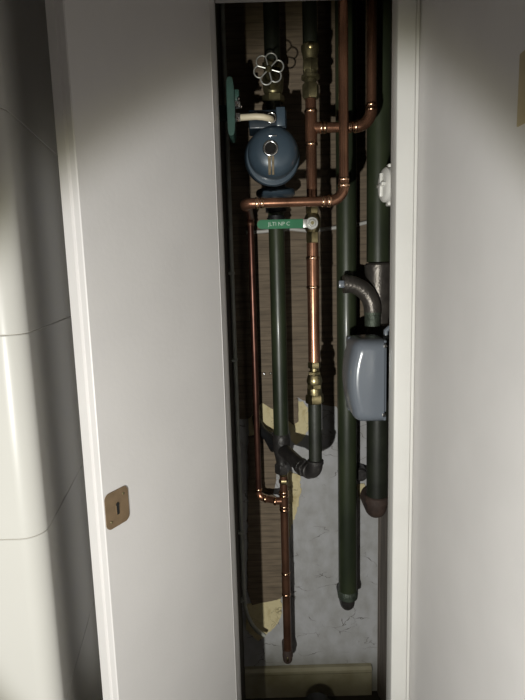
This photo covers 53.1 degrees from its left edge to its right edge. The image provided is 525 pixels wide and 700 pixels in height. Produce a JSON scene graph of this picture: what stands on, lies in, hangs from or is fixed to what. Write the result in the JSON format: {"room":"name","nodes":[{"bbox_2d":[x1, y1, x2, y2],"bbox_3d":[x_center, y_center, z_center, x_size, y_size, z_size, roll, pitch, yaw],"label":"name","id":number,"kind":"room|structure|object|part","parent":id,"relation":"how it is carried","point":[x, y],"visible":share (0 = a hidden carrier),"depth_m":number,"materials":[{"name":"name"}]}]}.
{"room":"building hallway","nodes":[
{"label":"building hallway","id":0,"kind":"room"},
{"bbox_2d":[0,0,102,699],"bbox_3d":[-0.472,0.019,0.886,0.295,2.378,0.349,-2,9,0],"label":"wall","id":1,"kind":"structure","parent":0,"point":[49,646],"depth_m":0.78,"materials":[{"name":"paint"}]},
{"bbox_2d":[215,3,244,699],"bbox_3d":[-0.101,-0.054,1.296,0.030,2.379,0.378,-2,9,0],"label":"wall","id":2,"kind":"structure","parent":0,"point":[217,5],"depth_m":1.39,"materials":[{"name":"white paint"}]},
{"bbox_2d":[219,77,241,142],"bbox_3d":[-0.072,-0.516,1.131,0.048,0.117,0.077,-4,9,-17],"label":"switch box","id":3,"kind":"object","parent":2,"relation":"attached to","point":[227,112],"visible":0.92,"depth_m":1.10,"materials":[{"name":"teal paint"}]},
{"bbox_2d":[220,3,265,637],"bbox_3d":[-0.051,-0.013,1.442,0.076,1.780,0.022,-4,9,-15],"label":"cable","id":4,"kind":"object","parent":2,"relation":"attached to","point":[231,273],"visible":0.96,"depth_m":1.42,"materials":[{"name":"plastic"}]},
{"bbox_2d":[239,262,379,694],"bbox_3d":[0.123,-0.084,1.510,0.520,2.399,0.050,-2,9,0],"label":"wall","id":5,"kind":"structure","parent":0,"point":[322,631],"depth_m":1.60,"materials":[{"name":"paint"}]},
{"bbox_2d":[248,403,273,435],"bbox_3d":[0.002,0.208,1.528,0.087,0.110,0.005,-2,9,0],"label":"plaster patch","id":6,"kind":"object","parent":5,"relation":"attached to","point":[266,413],"visible":0.53,"depth_m":1.52,"materials":[{"name":"beige paint"}]},
{"bbox_2d":[246,598,281,640],"bbox_3d":[0.005,0.834,1.623,0.115,0.141,0.006,-2,9,0],"label":"plaster patch","id":7,"kind":"object","parent":5,"relation":"attached to","point":[265,616],"visible":0.86,"depth_m":1.62,"materials":[{"name":"beige paint"}]},
{"bbox_2d":[247,435,281,604],"bbox_3d":[0.002,0.511,1.573,0.109,0.548,0.006,-2,9,0],"label":"board","id":8,"kind":"object","parent":5,"relation":"attached to","point":[264,562],"visible":0.71,"depth_m":1.58,"materials":[{"name":"brown wood"}]},
{"bbox_2d":[252,212,305,474],"bbox_3d":[0.038,-0.007,1.385,0.050,0.688,0.275,-6,10,-25],"label":"pipe","id":9,"kind":"object","parent":5,"relation":"attached to","point":[278,443],"visible":0.77,"depth_m":1.36,"materials":[{"name":"metal"}]},
{"bbox_2d":[244,107,299,212],"bbox_3d":[0.023,-0.435,1.235,0.132,0.204,0.244,-2,9,0],"label":"pump","id":10,"kind":"object","parent":9,"relation":"attached to","point":[272,155],"visible":0.96,"depth_m":1.13,"materials":[{"name":"blue metal"}]},
{"bbox_2d":[240,113,273,121],"bbox_3d":[-0.012,-0.491,1.112,0.074,0.018,0.034,-2,9,0],"label":"cable","id":11,"kind":"object","parent":10,"relation":"attached to","point":[251,116],"visible":1,"depth_m":1.10,"materials":[{"name":"beige plastic"}]},
{"bbox_2d":[253,52,283,109],"bbox_3d":[0.025,-0.626,1.218,0.068,0.124,0.173,0,9,9],"label":"valve","id":12,"kind":"object","parent":10,"relation":"attached to","point":[272,81],"visible":0.99,"depth_m":1.25,"materials":[{"name":"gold metal"}]},
{"bbox_2d":[263,2,279,60],"bbox_3d":[0.018,-0.919,1.235,0.039,0.459,0.039,-2,9,0],"label":"pipe","id":13,"kind":"object","parent":12,"relation":"on","point":[271,16],"visible":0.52,"depth_m":1.24,"materials":[{"name":"metal"}]},
{"bbox_3d":[0.039,-0.502,1.129,0.019,0.039,0.007,-2,9,0],"label":"plate","id":14,"kind":"part","parent":10,"relation":"part of","materials":[{"name":"blue metal"}]},
{"bbox_2d":[267,215,285,219],"bbox_3d":[0.035,-0.326,1.326,0.048,0.028,0.048,-2,9,0],"label":"socket","id":15,"kind":"object","parent":9,"relation":"attached to","point":[270,217],"depth_m":1.31,"materials":[{"name":"black metal"}]},
{"bbox_2d":[273,474,292,663],"bbox_3d":[0.059,0.630,1.539,0.046,0.609,0.117,-2,9,0],"label":"copper pipe","id":16,"kind":"object","parent":9,"relation":"attached to","point":[282,500],"visible":0.98,"depth_m":1.49,"materials":[{"name":"brown metal"}]},
{"bbox_2d":[246,209,273,503],"bbox_3d":[0.000,0.054,1.317,0.064,0.795,0.257,-2,9,0],"label":"copper pipe","id":17,"kind":"object","parent":16,"relation":"attached to","point":[250,219],"visible":0.98,"depth_m":1.42,"materials":[{"name":"brown metal"}]},
{"bbox_2d":[296,404,323,478],"bbox_3d":[0.117,0.218,1.264,0.042,0.203,0.074,-7,10,-31],"label":"pipe","id":18,"kind":"object","parent":9,"relation":"attached to","point":[311,468],"visible":0.98,"depth_m":1.24,"materials":[{"name":"metal"}]},
{"bbox_2d":[305,362,323,404],"bbox_3d":[0.121,0.076,1.226,0.044,0.099,0.041,-2,9,0],"label":"fitting","id":19,"kind":"object","parent":18,"relation":"attached to","point":[314,396],"visible":0.98,"depth_m":1.21,"materials":[{"name":"gold metal"}]},
{"bbox_2d":[306,243,319,362],"bbox_3d":[0.116,-0.107,1.198,0.031,0.270,0.031,-2,9,0],"label":"copper pipe","id":20,"kind":"object","parent":19,"relation":"attached to","point":[312,259],"visible":1,"depth_m":1.19,"materials":[{"name":"brown metal"}]},
{"bbox_2d":[257,206,320,242],"bbox_3d":[0.059,-0.277,1.162,0.142,0.081,0.056,-2,9,0],"label":"valve","id":21,"kind":"object","parent":20,"relation":"attached to","point":[311,222],"visible":0.99,"depth_m":1.15,"materials":[{"name":"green metal"}]},
{"bbox_3d":[0.038,-0.275,1.147,0.101,0.020,0.005,-2,9,0],"label":"lever","id":22,"kind":"part","parent":21,"relation":"part of","materials":[{"name":"green plastic"}]},
{"bbox_3d":[0.108,-0.277,1.146,0.027,0.027,0.006,-2,9,0],"label":"lever plate","id":23,"kind":"part","parent":21,"relation":"part of","materials":[{"name":"metal"}]},
{"bbox_2d":[304,0,376,196],"bbox_3d":[0.163,-0.724,1.104,0.159,0.814,0.029,-2,9,0],"label":"copper pipe","id":24,"kind":"object","parent":21,"relation":"on","point":[312,127],"visible":0.98,"depth_m":1.13,"materials":[{"name":"brown metal"}]},
{"bbox_2d":[301,41,318,99],"bbox_3d":[0.102,-0.597,1.123,0.039,0.112,0.039,6,12,42],"label":"fitting","id":25,"kind":"object","parent":24,"relation":"attached to","point":[309,49],"visible":0.99,"depth_m":1.11,"materials":[{"name":"gold metal"}]},
{"bbox_2d":[302,0,316,42],"bbox_3d":[0.094,-0.887,1.079,0.031,0.480,0.031,-2,9,0],"label":"pipe","id":26,"kind":"object","parent":25,"relation":"attached to","point":[309,8],"visible":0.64,"depth_m":1.10,"materials":[{"name":"metal"}]},
{"bbox_2d":[301,41,318,59],"bbox_3d":[0.101,-0.635,1.117,0.038,0.034,0.038,-2,9,0],"label":"socket","id":27,"kind":"object","parent":25,"relation":"attached to","point":[309,49],"depth_m":1.10,"materials":[{"name":"gold metal"}]},
{"bbox_2d":[288,398,297,424],"bbox_3d":[0.089,0.178,1.521,0.030,0.078,0.008,-2,9,0],"label":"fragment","id":28,"kind":"object","parent":5,"relation":"attached to","point":[292,403],"visible":0.84,"depth_m":1.52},
{"bbox_2d":[288,471,301,535],"bbox_3d":[0.088,0.477,1.569,0.060,0.248,0.006,-2,9,0],"label":"plaster patch","id":29,"kind":"object","parent":5,"relation":"attached to","point":[294,488],"visible":0.42,"depth_m":1.56,"materials":[{"name":"beige paint"}]},
{"bbox_2d":[288,401,307,444],"bbox_3d":[0.104,0.211,1.530,0.062,0.138,0.002,-2,9,0],"label":"plaster patch","id":30,"kind":"object","parent":5,"relation":"attached to","point":[298,431],"visible":0.79,"depth_m":1.53,"materials":[{"name":"beige paint"}]},
{"bbox_2d":[225,0,378,419],"bbox_3d":[0.111,-0.495,1.419,0.412,1.458,0.006,-2,9,0],"label":"board","id":31,"kind":"object","parent":5,"relation":"attached to","point":[244,28],"visible":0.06,"depth_m":1.43,"materials":[{"name":"brown wood"}]},
{"bbox_2d":[246,220,366,233],"bbox_3d":[0.153,-0.338,1.434,0.397,0.033,0.010,-2,9,0],"label":"cable","id":32,"kind":"object","parent":31,"relation":"attached to","point":[362,222],"visible":0.43,"depth_m":1.43,"materials":[{"name":"white plastic"}]},
{"bbox_2d":[245,663,371,698],"bbox_3d":[0.144,1.039,1.647,0.396,0.099,0.019,-2,9,0],"label":"baseboard","id":33,"kind":"structure","parent":5,"relation":"attached to","point":[351,679],"depth_m":1.64,"materials":[{"name":"paint"}]},
{"bbox_2d":[335,0,357,610],"bbox_3d":[0.220,-0.203,1.409,0.059,1.938,0.124,-2,9,0],"label":"pipe","id":34,"kind":"object","parent":5,"relation":"attached to","point":[346,211],"visible":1,"depth_m":1.38,"materials":[{"name":"green metal"}]},
{"bbox_2d":[357,483,365,497],"bbox_3d":[0.296,0.427,1.562,0.031,0.063,0.006,-2,9,0],"label":"plaster patch","id":35,"kind":"object","parent":5,"relation":"attached to","point":[361,486],"visible":0.49,"depth_m":1.56,"materials":[{"name":"beige paint"}]},
{"bbox_2d":[245,691,379,699],"bbox_3d":[0.038,1.328,0.370,2.400,0.080,2.730,-2,9,0],"label":"floor","id":36,"kind":"structure","parent":0,"point":[374,696],"depth_m":1.64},
{"bbox_2d":[304,693,328,699],"bbox_3d":[0.161,1.062,1.542,0.085,0.085,0.045,-2,9,0],"label":"drain pipe","id":37,"kind":"object","parent":36,"relation":"on","point":[313,696],"visible":1,"depth_m":1.55,"materials":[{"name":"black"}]},
{"bbox_2d":[379,0,524,699],"bbox_3d":[0.338,0.100,0.209,0.059,2.379,2.580,-2,9,0],"label":"wall","id":38,"kind":"structure","parent":0,"point":[467,610],"depth_m":0.78,"materials":[{"name":"paint"}]},
{"bbox_2d":[338,0,391,517],"bbox_3d":[0.256,-0.344,1.353,0.142,1.643,0.187,-2,9,0],"label":"pipe","id":39,"kind":"object","parent":38,"relation":"attached to","point":[373,292],"visible":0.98,"depth_m":1.31,"materials":[{"name":"metal"}]},
{"bbox_2d":[357,463,365,480],"bbox_3d":[0.283,0.356,1.530,0.040,0.040,0.050,-2,9,0],"label":"pipe fitting","id":40,"kind":"object","parent":39,"relation":"attached to","point":[361,471],"depth_m":1.51,"materials":[{"name":"metal"}]},
{"bbox_2d":[342,325,388,420],"bbox_3d":[0.266,0.051,1.244,0.143,0.218,0.137,-2,9,0],"label":"control box","id":41,"kind":"object","parent":38,"relation":"attached to","point":[365,369],"visible":0.9,"depth_m":1.19,"materials":[{"name":"grey plastic"}]},
{"bbox_2d":[377,517,380,695],"bbox_3d":[0.356,0.659,1.588,0.010,0.860,0.026,-2,9,0],"label":"trim","id":42,"kind":"structure","parent":38,"relation":"attached to","point":[379,518],"depth_m":1.61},
{"bbox_2d":[377,163,390,205],"bbox_3d":[0.284,-0.344,1.094,0.085,0.084,0.074,-2,9,0],"label":"junction box","id":43,"kind":"object","parent":38,"relation":"attached to","point":[384,181],"visible":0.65,"depth_m":1.08,"materials":[{"name":"white plastic"}]},
{"bbox_2d":[386,0,419,699],"bbox_3d":[0.290,0.212,1.111,0.043,1.887,0.070,-2,9,0],"label":"trim","id":44,"kind":"structure","parent":38,"relation":"attached to","point":[405,13],"depth_m":1.04,"materials":[{"name":"white paint"}]},
{"bbox_2d":[517,50,524,126],"bbox_3d":[0.296,-0.295,0.581,0.002,0.079,0.050,-2,9,0],"label":"wall plate","id":45,"kind":"object","parent":38,"relation":"attached to","point":[521,85],"visible":1,"depth_m":0.60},
{"bbox_3d":[-0.402,-0.013,1.084,0.597,2.378,0.050,-2,9,0],"label":"wall","id":46,"kind":"structure","parent":0,"visible":0},
{"bbox_2d":[45,0,235,699],"bbox_3d":[-0.171,0.257,0.951,0.040,1.842,0.337,3,10,29],"label":"door","id":47,"kind":"structure","parent":46,"relation":"in","point":[131,79],"depth_m":0.86,"materials":[{"name":"white paint"}]},
{"bbox_2d":[208,0,241,699],"bbox_3d":[-0.082,0.222,1.115,0.030,1.887,0.062,-2,9,0],"label":"trim","id":48,"kind":"structure","parent":46,"relation":"attached to","point":[212,22],"depth_m":1.06,"materials":[{"name":"white paint"}]},
{"bbox_3d":[0.084,-0.960,0.941,0.426,0.491,0.049,-2,9,0],"label":"wall","id":49,"kind":"structure","parent":0,"visible":0},
{"bbox_2d":[215,0,315,2],"bbox_3d":[0.075,-0.691,0.976,0.334,0.050,0.062,-2,9,0],"label":"trim","id":50,"kind":"structure","parent":49,"relation":"attached to","point":[216,1],"depth_m":1.00,"materials":[{"name":"white paint"}]},
{"bbox_2d":[240,0,349,211],"bbox_3d":[0.055,-0.703,1.034,0.226,0.828,0.063,-2,9,0],"label":"copper pipe","id":51,"kind":"object","parent":49,"relation":"attached to","point":[246,204],"visible":1,"depth_m":1.06,"materials":[{"name":"brown metal"}]},
{"bbox_2d":[325,196,327,206],"bbox_3d":[0.131,-0.305,1.077,0.012,0.022,0.022,-2,9,0],"label":"socket","id":52,"kind":"object","parent":51,"relation":"attached to","point":[326,197],"depth_m":1.07,"materials":[{"name":"orange metal"}]},
{"bbox_2d":[338,180,348,183],"bbox_3d":[0.166,-0.342,1.071,0.022,0.012,0.022,-2,9,0],"label":"socket","id":53,"kind":"object","parent":51,"relation":"attached to","point":[339,181],"depth_m":1.06,"materials":[{"name":"orange metal"}]}
]}

